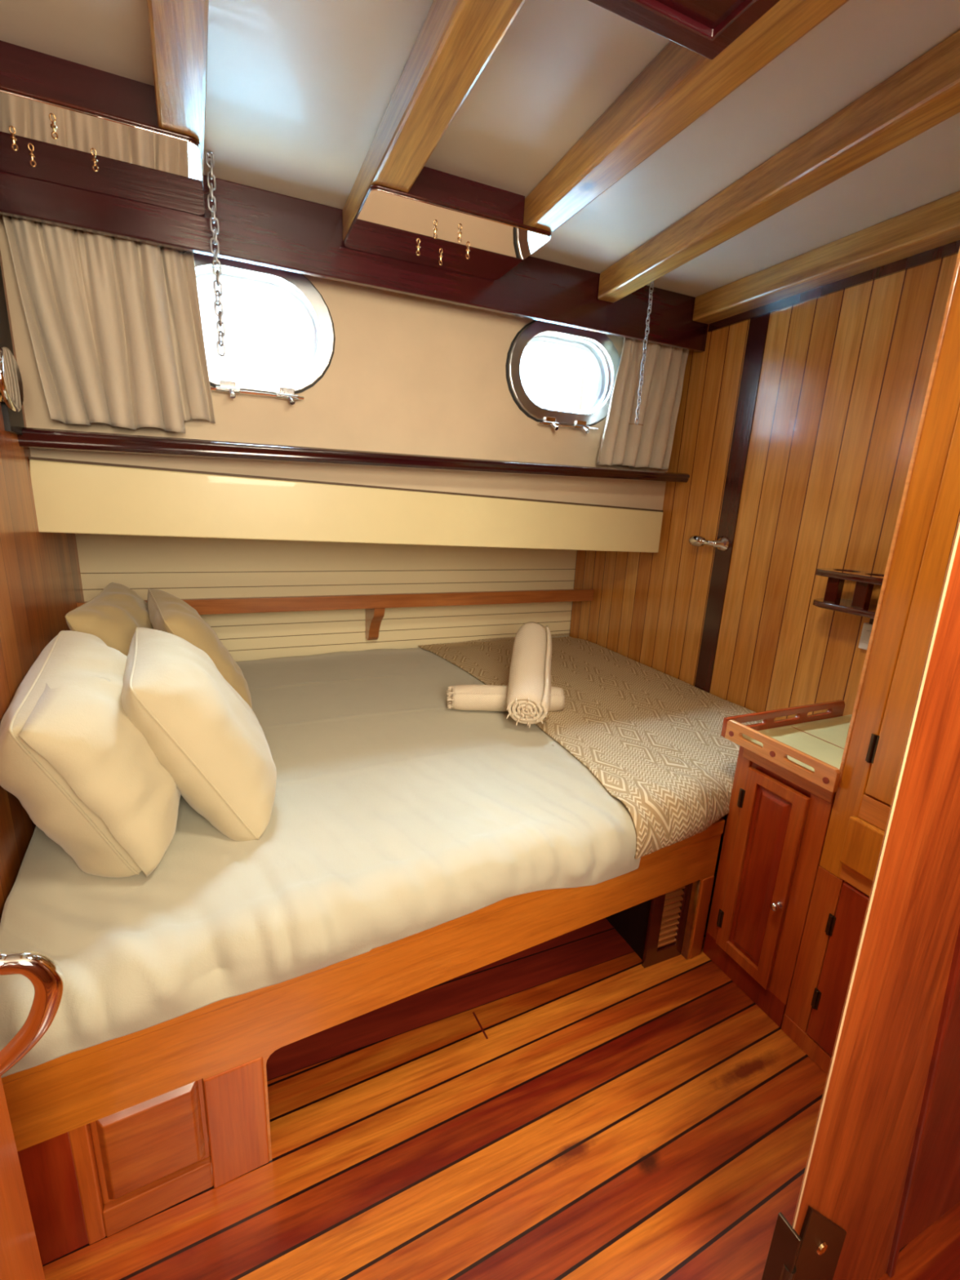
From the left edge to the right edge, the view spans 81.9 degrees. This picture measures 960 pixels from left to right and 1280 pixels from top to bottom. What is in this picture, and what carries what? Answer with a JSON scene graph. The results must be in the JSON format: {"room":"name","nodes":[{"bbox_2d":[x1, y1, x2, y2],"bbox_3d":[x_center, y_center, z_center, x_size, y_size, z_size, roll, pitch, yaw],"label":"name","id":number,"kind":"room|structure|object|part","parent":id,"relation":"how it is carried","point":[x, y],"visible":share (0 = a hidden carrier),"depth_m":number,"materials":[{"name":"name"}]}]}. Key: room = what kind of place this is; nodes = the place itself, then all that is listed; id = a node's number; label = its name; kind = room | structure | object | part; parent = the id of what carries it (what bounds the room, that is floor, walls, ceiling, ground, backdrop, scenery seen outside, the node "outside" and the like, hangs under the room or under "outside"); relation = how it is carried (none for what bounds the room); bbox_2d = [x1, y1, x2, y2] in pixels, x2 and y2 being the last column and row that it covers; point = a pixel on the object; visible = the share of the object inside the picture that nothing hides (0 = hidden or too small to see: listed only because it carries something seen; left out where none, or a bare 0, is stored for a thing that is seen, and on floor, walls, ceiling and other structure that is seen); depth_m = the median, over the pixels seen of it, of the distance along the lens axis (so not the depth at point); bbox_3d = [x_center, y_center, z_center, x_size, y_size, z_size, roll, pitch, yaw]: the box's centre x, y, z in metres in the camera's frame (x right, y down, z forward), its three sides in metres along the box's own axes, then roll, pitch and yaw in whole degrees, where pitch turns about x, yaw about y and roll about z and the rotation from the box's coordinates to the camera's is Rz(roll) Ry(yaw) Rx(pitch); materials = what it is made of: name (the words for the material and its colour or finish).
{"room":"ship interior","nodes":[
{"label":"ship interior","id":0,"kind":"room"},
{"bbox_2d":[0,249,84,923],"bbox_3d":[-1.067,-0.102,1.226,0.040,2.085,2.443,-5,16,-28],"label":"wall","id":1,"kind":"structure","parent":0,"point":[41,580],"depth_m":1.34,"materials":[{"name":"brown wood"}]},
{"bbox_2d":[0,346,23,411],"bbox_3d":[-1.088,-0.596,1.266,0.038,0.136,0.136,-4,16,-24],"label":"wall lamp","id":2,"kind":"object","parent":1,"relation":"attached to","point":[11,391],"visible":1,"depth_m":1.25,"materials":[{"name":"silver metal"}]},
{"bbox_2d":[0,264,24,435],"bbox_3d":[-1.150,-0.793,1.316,0.012,0.570,0.167,-5,16,-28],"label":"trim","id":3,"kind":"structure","parent":1,"relation":"attached to","point":[13,421],"depth_m":1.35,"materials":[{"name":"brown wood"}]},
{"bbox_2d":[75,533,577,661],"bbox_3d":[-0.578,-0.001,2.764,2.390,1.170,0.040,-4,16,-24],"label":"wall","id":4,"kind":"structure","parent":0,"point":[181,567],"depth_m":2.62,"materials":[{"name":"beige wood"}]},
{"bbox_2d":[76,589,594,639],"bbox_3d":[-0.496,-0.108,2.632,2.328,0.250,0.205,-4,16,-24],"label":"wall shelf","id":5,"kind":"object","parent":4,"relation":"attached to","point":[375,606],"visible":0.88,"depth_m":2.54,"materials":[{"name":"brown wood"}]},
{"bbox_3d":[-0.454,-0.176,2.527,2.328,0.062,0.020,-4,16,-24],"label":"rail","id":6,"kind":"part","parent":5,"relation":"part of","materials":[{"name":"brown wood"}]},
{"bbox_2d":[0,213,667,510],"bbox_3d":[-0.241,-0.841,1.945,2.330,0.935,0.040,-4,16,-24],"label":"wall","id":7,"kind":"structure","parent":0,"point":[406,374],"depth_m":1.90,"materials":[{"name":"beige paint"}]},
{"bbox_2d":[1,214,215,433],"bbox_3d":[-0.987,-0.836,1.519,0.442,0.484,0.088,-4,16,-24],"label":"curtain","id":8,"kind":"object","parent":7,"relation":"hanging from","point":[114,324],"visible":0.98,"depth_m":1.49,"materials":[{"name":"fabric"}]},
{"bbox_3d":[-0.871,-0.867,1.587,0.175,0.447,0.046,-4,16,-24],"label":"panel","id":9,"kind":"part","parent":8,"relation":"part of","materials":[{"name":"fabric"}]},
{"bbox_2d":[182,250,335,404],"bbox_3d":[-0.703,-0.947,1.685,0.530,0.419,0.137,-4,16,-24],"label":"window","id":10,"kind":"structure","parent":7,"relation":"in","point":[297,288],"depth_m":1.72,"materials":[{"name":"metal"}]},
{"bbox_3d":[-0.685,-0.761,1.709,0.270,0.011,0.009,-4,16,-24],"label":"hinge rod","id":11,"kind":"part","parent":10,"relation":"part of","materials":[{"name":"silver metal"}]},
{"bbox_2d":[28,456,663,552],"bbox_3d":[-0.236,-0.451,2.007,2.253,0.252,0.044,-4,16,-24],"label":"board","id":12,"kind":"object","parent":7,"relation":"attached to","point":[70,496],"visible":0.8,"depth_m":1.83,"materials":[{"name":"beige paint"}]},
{"bbox_2d":[17,426,689,482],"bbox_3d":[-0.185,-0.616,1.931,2.264,0.066,0.140,-4,16,-24],"label":"trim","id":13,"kind":"structure","parent":7,"relation":"attached to","point":[32,437],"depth_m":1.71,"materials":[{"name":"brown wood"}]},
{"bbox_2d":[0,170,708,352],"bbox_3d":[-0.164,-1.173,1.731,2.320,0.180,0.025,-4,16,-24],"label":"trim","id":14,"kind":"structure","parent":7,"relation":"attached to","point":[258,226],"depth_m":1.59,"materials":[{"name":"brown wood"}]},
{"bbox_2d":[505,320,620,434],"bbox_3d":[0.329,-1.012,2.136,0.535,0.404,0.137,-4,16,-24],"label":"window","id":15,"kind":"structure","parent":7,"relation":"in","point":[605,357],"depth_m":2.13,"materials":[{"name":"metal"}]},
{"bbox_3d":[0.347,-0.834,2.157,0.270,0.011,0.009,-4,16,-24],"label":"hinge rod","id":16,"kind":"part","parent":15,"relation":"part of","materials":[{"name":"silver metal"}]},
{"bbox_2d":[596,337,688,470],"bbox_3d":[0.651,-0.943,2.222,0.391,0.482,0.066,-4,16,-24],"label":"curtain","id":17,"kind":"object","parent":7,"relation":"hanging from","point":[648,445],"visible":0.97,"depth_m":2.21,"materials":[{"name":"fabric"}]},
{"bbox_2d":[0,0,959,297],"bbox_3d":[0.284,-0.922,0.404,2.750,0.040,3.140,-4,16,-24],"label":"ceiling","id":18,"kind":"structure","parent":0,"point":[299,95],"depth_m":1.14,"materials":[{"name":"paint"}]},
{"bbox_2d":[0,40,158,126],"bbox_3d":[-0.856,-1.087,1.075,0.400,0.084,0.020,-4,16,-24],"label":"board","id":19,"kind":"object","parent":18,"relation":"attached to","point":[21,68],"visible":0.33,"depth_m":1.09,"materials":[{"name":"brown wood"}]},
{"bbox_2d":[146,0,208,180],"bbox_3d":[-0.428,-0.989,0.779,0.088,0.085,1.541,-5,16,-26],"label":"ceiling beam","id":20,"kind":"structure","parent":18,"relation":"attached to","point":[179,28],"depth_m":0.95,"materials":[{"name":"brown wood"}]},
{"bbox_2d":[0,84,205,214],"bbox_3d":[-0.874,-1.074,1.220,0.471,0.011,0.353,-4,16,-24],"label":"mirror panel","id":21,"kind":"object","parent":20,"relation":"attached to","point":[137,161],"visible":1,"depth_m":1.21,"materials":[{"name":"brown mirror"}]},
{"bbox_2d":[9,137,17,151],"bbox_3d":[-0.988,-1.050,1.174,0.011,0.023,0.011,8,15,20],"label":"brass fitting","id":22,"kind":"object","parent":21,"relation":"attached to","point":[14,140],"visible":1,"depth_m":1.17,"materials":[{"name":"gold metal"}]},
{"bbox_2d":[28,154,36,167],"bbox_3d":[-0.996,-1.066,1.232,0.011,0.023,0.011,8,15,20],"label":"brass fitting","id":23,"kind":"object","parent":21,"relation":"attached to","point":[32,156],"visible":1,"depth_m":1.23,"materials":[{"name":"gold metal"}]},
{"bbox_2d":[50,124,58,139],"bbox_3d":[-0.867,-1.032,1.127,0.011,0.023,0.011,8,15,20],"label":"brass fitting","id":24,"kind":"object","parent":21,"relation":"attached to","point":[54,127],"visible":1,"depth_m":1.13,"materials":[{"name":"gold metal"}]},
{"bbox_2d":[91,158,98,171],"bbox_3d":[-0.862,-1.061,1.238,0.011,0.023,0.011,8,15,20],"label":"brass fitting","id":25,"kind":"object","parent":21,"relation":"attached to","point":[94,161],"visible":1,"depth_m":1.24,"materials":[{"name":"gold metal"}]},
{"bbox_2d":[204,149,225,356],"bbox_3d":[-0.671,-0.974,1.406,0.021,0.462,0.020,4,14,4],"label":"hanging chain","id":26,"kind":"object","parent":18,"relation":"hanging from","point":[207,152],"visible":1,"depth_m":1.40,"materials":[{"name":"metal"}]},
{"bbox_2d":[342,0,525,239],"bbox_3d":[-0.049,-1.013,0.944,0.093,0.085,1.535,-4,16,-24],"label":"ceiling beam","id":27,"kind":"structure","parent":18,"relation":"attached to","point":[455,41],"depth_m":1.00,"materials":[{"name":"brown wood"}]},
{"bbox_2d":[408,166,524,224],"bbox_3d":[-0.038,-1.139,1.432,0.332,0.084,0.020,-4,16,-24],"label":"board","id":28,"kind":"object","parent":18,"relation":"attached to","point":[432,184],"visible":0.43,"depth_m":1.42,"materials":[{"name":"brown wood"}]},
{"bbox_2d":[628,280,654,425],"bbox_3d":[0.582,-1.031,1.960,0.065,0.506,0.020,-4,16,-24],"label":"hanging chain","id":29,"kind":"object","parent":18,"relation":"hanging from","point":[652,287],"visible":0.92,"depth_m":1.96,"materials":[{"name":"metal"}]},
{"bbox_2d":[523,0,848,232],"bbox_3d":[0.306,-1.036,1.099,0.125,0.085,1.535,-4,16,-24],"label":"ceiling beam","id":30,"kind":"structure","parent":18,"relation":"attached to","point":[680,85],"depth_m":1.02,"materials":[{"name":"brown wood"}]},
{"bbox_2d":[343,184,551,279],"bbox_3d":[-0.100,-1.122,1.552,0.497,0.011,0.363,-4,16,-24],"label":"mirror panel","id":31,"kind":"object","parent":30,"relation":"attached to","point":[389,222],"visible":1,"depth_m":1.51,"materials":[{"name":"brown mirror"}]},
{"bbox_2d":[416,246,420,256],"bbox_3d":[-0.178,-1.119,1.594,0.011,0.023,0.011,8,15,20],"label":"brass fitting","id":32,"kind":"object","parent":31,"relation":"attached to","point":[417,247],"visible":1,"depth_m":1.59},
{"bbox_2d":[433,228,437,239],"bbox_3d":[-0.120,-1.088,1.483,0.011,0.023,0.011,8,15,20],"label":"brass fitting","id":33,"kind":"object","parent":31,"relation":"attached to","point":[434,229],"visible":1,"depth_m":1.48,"materials":[{"name":"gold metal"}]},
{"bbox_2d":[438,256,442,265],"bbox_3d":[-0.117,-1.131,1.651,0.011,0.023,0.011,8,15,20],"label":"brass fitting","id":34,"kind":"object","parent":31,"relation":"attached to","point":[440,257],"visible":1,"depth_m":1.65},
{"bbox_2d":[457,232,462,242],"bbox_3d":[-0.055,-1.088,1.498,0.011,0.023,0.011,8,15,20],"label":"brass fitting","id":35,"kind":"object","parent":31,"relation":"attached to","point":[459,233],"visible":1,"depth_m":1.50,"materials":[{"name":"gold metal"}]},
{"bbox_2d":[465,249,469,258],"bbox_3d":[-0.036,-1.113,1.599,0.011,0.023,0.011,8,15,20],"label":"brass fitting","id":36,"kind":"object","parent":31,"relation":"attached to","point":[467,251],"visible":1,"depth_m":1.60,"materials":[{"name":"gold metal"}]},
{"bbox_2d":[587,0,780,59],"bbox_3d":[0.225,-0.842,0.565,0.482,0.030,0.432,-4,16,-24],"label":"ceiling hatch","id":37,"kind":"object","parent":30,"relation":"attached to","point":[706,28],"visible":1,"depth_m":0.79,"materials":[{"name":"brown wood"}]},
{"bbox_3d":[0.227,-0.845,0.564,0.415,0.015,0.370,-4,16,-24],"label":"panel","id":38,"kind":"part","parent":37,"relation":"part of","materials":[{"name":"brown wood"}]},
{"bbox_2d":[597,30,959,302],"bbox_3d":[0.708,-1.061,1.274,0.086,0.085,1.545,-2,15,-19],"label":"ceiling beam","id":39,"kind":"structure","parent":18,"relation":"attached to","point":[924,94],"depth_m":1.18,"materials":[{"name":"brown wood"}]},
{"bbox_2d":[692,191,959,324],"bbox_3d":[1.171,-1.091,1.476,0.090,0.085,1.535,-4,16,-24],"label":"ceiling beam","id":40,"kind":"structure","parent":18,"relation":"attached to","point":[935,224],"depth_m":1.63,"materials":[{"name":"brown wood"}]},
{"bbox_2d":[42,835,959,1279],"bbox_3d":[0.052,1.051,1.224,2.750,0.041,3.800,-4,16,-24],"label":"floor","id":41,"kind":"structure","parent":0,"point":[619,1118],"depth_m":1.15,"materials":[{"name":"brown wood"}]},
{"bbox_2d":[1,817,724,1265],"bbox_3d":[-0.362,0.590,1.942,1.624,0.456,1.720,-4,16,-24],"label":"frame","id":42,"kind":"object","parent":41,"relation":"on","point":[138,1125],"visible":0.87,"depth_m":1.01,"materials":[{"name":"brown wood"}]},
{"bbox_3d":[-0.725,0.930,0.921,0.101,0.272,0.016,-5,16,-27],"label":"panel","id":43,"kind":"part","parent":42,"relation":"part of","materials":[{"name":"red wood"}]},
{"bbox_3d":[-0.585,0.887,0.993,0.171,0.210,0.024,-4,16,-24],"label":"recess panel","id":44,"kind":"part","parent":42,"relation":"part of","materials":[{"name":"brown wood"}]},
{"bbox_3d":[-0.580,0.891,0.982,0.153,0.190,0.013,-5,16,-27],"label":"raised panel","id":45,"kind":"part","parent":42,"relation":"part of","materials":[{"name":"brown wood"}]},
{"bbox_3d":[-0.588,1.021,1.019,0.172,0.062,0.018,-5,16,-27],"label":"rail","id":46,"kind":"part","parent":42,"relation":"part of","materials":[{"name":"brown wood"}]},
{"bbox_3d":[-0.458,0.913,1.047,0.100,0.268,0.007,-5,16,-27],"label":"post","id":47,"kind":"part","parent":42,"relation":"part of","materials":[{"name":"brown wood"}]},
{"bbox_3d":[0.650,0.815,1.625,0.048,0.274,0.007,-5,16,-27],"label":"post","id":48,"kind":"part","parent":42,"relation":"part of","materials":[{"name":"brown wood"}]},
{"bbox_3d":[-0.137,0.320,2.101,2.110,0.110,1.540,-4,16,-24],"label":"mattress","id":49,"kind":"object","parent":42,"relation":"on","visible":0},
{"bbox_2d":[0,635,640,1078],"bbox_3d":[-0.177,0.319,1.975,2.295,0.164,1.811,-4,16,-24],"label":"duvet","id":50,"kind":"object","parent":49,"relation":"on","point":[398,813],"visible":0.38,"depth_m":1.19,"materials":[{"name":"white fabric"}]},
{"bbox_2d":[0,630,181,877],"bbox_3d":[-0.830,0.226,1.206,0.322,0.396,0.565,-4,16,-24],"label":"pillow","id":51,"kind":"object","parent":50,"relation":"on","point":[72,756],"visible":0.87,"depth_m":1.03,"materials":[{"name":"fabric"}]},
{"bbox_2d":[65,582,153,656],"bbox_3d":[-1.086,0.046,1.773,0.252,0.396,0.474,-2,15,-18],"label":"pillow","id":52,"kind":"object","parent":50,"relation":"on","point":[113,615],"visible":0.34,"depth_m":1.61,"materials":[{"name":"beige fabric"}]},
{"bbox_2d":[120,626,276,840],"bbox_3d":[-0.675,0.204,1.333,0.324,0.386,0.514,-4,16,-24],"label":"pillow","id":53,"kind":"object","parent":50,"relation":"on","point":[215,750],"visible":0.94,"depth_m":1.18,"materials":[{"name":"fabric"}]},
{"bbox_2d":[147,588,252,709],"bbox_3d":[-0.916,0.058,1.800,0.299,0.395,0.430,-4,16,-24],"label":"pillow","id":54,"kind":"object","parent":50,"relation":"on","point":[168,613],"visible":0.49,"depth_m":1.69,"materials":[{"name":"beige fabric"}]},
{"bbox_2d":[418,632,762,859],"bbox_3d":[0.442,0.243,2.285,0.917,0.130,1.724,-4,16,-24],"label":"throw blanket","id":55,"kind":"object","parent":50,"relation":"on","point":[652,738],"visible":0.76,"depth_m":1.86,"materials":[{"name":"beige fabric"}]},
{"bbox_2d":[446,684,564,711],"bbox_3d":[0.092,0.210,1.993,0.424,0.093,0.107,1,15,-6],"label":"roll","id":56,"kind":"object","parent":55,"relation":"on","point":[474,697],"visible":0.62,"depth_m":1.95,"materials":[{"name":"beige fabric"}]},
{"bbox_2d":[506,622,551,728],"bbox_3d":[0.182,0.107,1.987,0.148,0.258,0.508,4,15,6],"label":"roll","id":57,"kind":"object","parent":56,"relation":"on","point":[529,687],"visible":1,"depth_m":1.87,"materials":[{"name":"beige fabric"}]},
{"bbox_2d":[605,882,693,968],"bbox_3d":[0.426,0.668,1.934,0.203,0.383,0.760,-4,16,-24],"label":"vent","id":58,"kind":"object","parent":41,"relation":"on","point":[654,928],"visible":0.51,"depth_m":1.61,"materials":[{"name":"brown wood"}]},
{"bbox_3d":[0.547,0.763,1.591,0.138,0.383,0.012,-4,16,-24],"label":"grille frame","id":59,"kind":"part","parent":58,"relation":"part of","materials":[{"name":"brown wood"}]},
{"bbox_2d":[702,699,852,1027],"bbox_3d":[0.967,0.598,1.577,0.577,0.749,0.322,-4,16,-24],"label":"base cabinet","id":60,"kind":"object","parent":41,"relation":"on","point":[787,774],"visible":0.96,"depth_m":1.45,"materials":[{"name":"red wood"}]},
{"bbox_3d":[0.739,0.941,1.553,0.021,0.075,0.267,-4,16,-24],"label":"rail","id":61,"kind":"part","parent":60,"relation":"part of","materials":[{"name":"red wood"}]},
{"bbox_3d":[0.740,0.629,1.467,0.010,0.498,0.103,-4,16,-24],"label":"raised panel","id":62,"kind":"part","parent":60,"relation":"part of","materials":[{"name":"red wood"}]},
{"bbox_3d":[0.740,0.631,1.468,0.016,0.562,0.171,-4,16,-24],"label":"door","id":63,"kind":"part","parent":60,"relation":"part of","materials":[{"name":"brown wood"}]},
{"bbox_3d":[0.749,0.673,1.399,0.027,0.020,0.020,-4,16,-24],"label":"knob","id":64,"kind":"part","parent":60,"relation":"part of","materials":[{"name":"silver metal"}]},
{"bbox_3d":[0.767,0.328,1.385,0.016,0.037,0.250,-4,16,-24],"label":"rail","id":65,"kind":"part","parent":60,"relation":"part of","materials":[{"name":"brown wood"}]},
{"bbox_2d":[742,714,852,772],"bbox_3d":[0.994,0.287,1.500,0.551,0.010,0.291,-4,16,-24],"label":"tray","id":66,"kind":"object","parent":60,"relation":"on","point":[823,737],"depth_m":1.52,"materials":[{"name":"laminate"}]},
{"bbox_2d":[781,247,959,1075],"bbox_3d":[1.139,0.074,1.135,0.554,1.998,0.363,-4,16,-24],"label":"wardrobe","id":67,"kind":"object","parent":41,"relation":"on","point":[922,539],"visible":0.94,"depth_m":1.16,"materials":[{"name":"brown wood"}]},
{"bbox_3d":[0.883,0.799,1.189,0.016,0.435,0.295,-4,16,-24],"label":"door","id":68,"kind":"part","parent":67,"relation":"part of","materials":[{"name":"red wood"}]},
{"bbox_3d":[0.893,0.563,1.133,0.015,0.041,0.305,-4,16,-24],"label":"rail","id":69,"kind":"part","parent":67,"relation":"part of","materials":[{"name":"brown wood"}]},
{"bbox_3d":[0.882,0.482,1.112,0.018,0.116,0.297,-4,16,-24],"label":"drawer","id":70,"kind":"part","parent":67,"relation":"part of","materials":[{"name":"brown wood"}]},
{"bbox_3d":[0.903,0.401,1.088,0.014,0.057,0.298,-4,16,-24],"label":"rail","id":71,"kind":"part","parent":67,"relation":"part of","materials":[{"name":"brown wood"}]},
{"bbox_3d":[0.884,-0.236,1.003,0.009,1.120,0.007,-4,16,-24],"label":"molding","id":72,"kind":"part","parent":67,"relation":"part of","materials":[{"name":"brown wood"}]},
{"bbox_3d":[0.932,-0.222,0.925,0.017,1.224,0.295,-4,16,-24],"label":"door","id":73,"kind":"part","parent":67,"relation":"part of","materials":[{"name":"brown wood"}]},
{"bbox_2d":[568,240,959,836],"bbox_3d":[0.981,-0.230,2.110,0.112,2.085,2.450,-4,16,-24],"label":"wall","id":74,"kind":"structure","parent":0,"point":[799,415],"depth_m":1.94,"materials":[{"name":"brown wood"}]},
{"bbox_3d":[0.909,-0.387,2.203,0.058,0.060,0.162,-7,17,-32],"label":"door handle","id":75,"kind":"part","parent":74,"relation":"part of","materials":[{"name":"silver metal"}]},
{"bbox_2d":[813,568,884,624],"bbox_3d":[1.140,-0.113,1.620,0.143,0.158,0.300,-4,16,-24],"label":"rack","id":76,"kind":"object","parent":74,"relation":"attached to","point":[860,605],"visible":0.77,"depth_m":1.62,"materials":[{"name":"brown wood"}]},
{"bbox_3d":[1.139,-0.088,1.626,0.143,0.019,0.299,-4,16,-24],"label":"plate","id":77,"kind":"part","parent":76,"relation":"part of","materials":[{"name":"brown wood"}]},
{"bbox_3d":[1.143,-0.180,1.603,0.143,0.019,0.300,-4,16,-24],"label":"plate","id":78,"kind":"part","parent":76,"relation":"part of","materials":[{"name":"brown wood"}]},
{"bbox_3d":[1.208,-0.062,1.631,0.016,0.060,0.100,-4,16,-24],"label":"plate","id":79,"kind":"part","parent":76,"relation":"part of","materials":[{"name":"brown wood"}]},
{"bbox_2d":[857,622,872,649],"bbox_3d":[1.192,-0.005,1.668,0.021,0.080,0.080,-4,16,-24],"label":"wall socket","id":80,"kind":"object","parent":74,"relation":"attached to","point":[867,628],"visible":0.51,"depth_m":1.69,"materials":[{"name":"white plastic"}]},
{"bbox_2d":[791,510,959,1279],"bbox_3d":[0.958,0.101,0.820,1.224,2.087,0.045,-4,16,-24],"label":"door","id":81,"kind":"structure","parent":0,"point":[882,1165],"depth_m":0.73,"materials":[{"name":"brown wood"}]},
{"bbox_2d":[761,1205,846,1279],"bbox_3d":[0.485,0.922,0.819,0.147,0.294,0.035,-4,16,-24],"label":"door hinge","id":82,"kind":"object","parent":81,"relation":"attached to","point":[815,1254],"visible":1,"depth_m":0.79,"materials":[{"name":"brown metal"}]},
{"bbox_3d":[0.980,0.098,0.838,1.169,2.085,0.025,-4,16,-24],"label":"casing","id":83,"kind":"part","parent":81,"relation":"part of","materials":[{"name":"brown wood"}]},
{"bbox_3d":[-0.661,0.204,0.117,0.660,2.085,0.035,-4,16,-24],"label":"wall","id":84,"kind":"structure","parent":0,"visible":0},
{"bbox_2d":[0,951,64,1279],"bbox_3d":[-0.428,0.200,0.406,0.117,1.950,0.280,-4,16,-24],"label":"door","id":85,"kind":"structure","parent":84,"relation":"in","point":[20,1255],"depth_m":0.58,"materials":[{"name":"brown wood"}]},
{"bbox_3d":[-0.462,0.367,0.549,0.084,0.157,0.024,-4,16,-25],"label":"handle","id":86,"kind":"part","parent":85,"relation":"part of","materials":[{"name":"silver metal"}]},
{"label":"outside","id":87,"kind":"structure","parent":0,"visible":0},
{"bbox_2d":[240,372,574,411],"bbox_3d":[-77.290,-66.011,167.435,400.000,39.516,70.000,-4,16,-24],"label":"shore","id":88,"kind":"structure","parent":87,"point":[551,404],"depth_m":200.93,"materials":[{"name":"white"}]}
]}

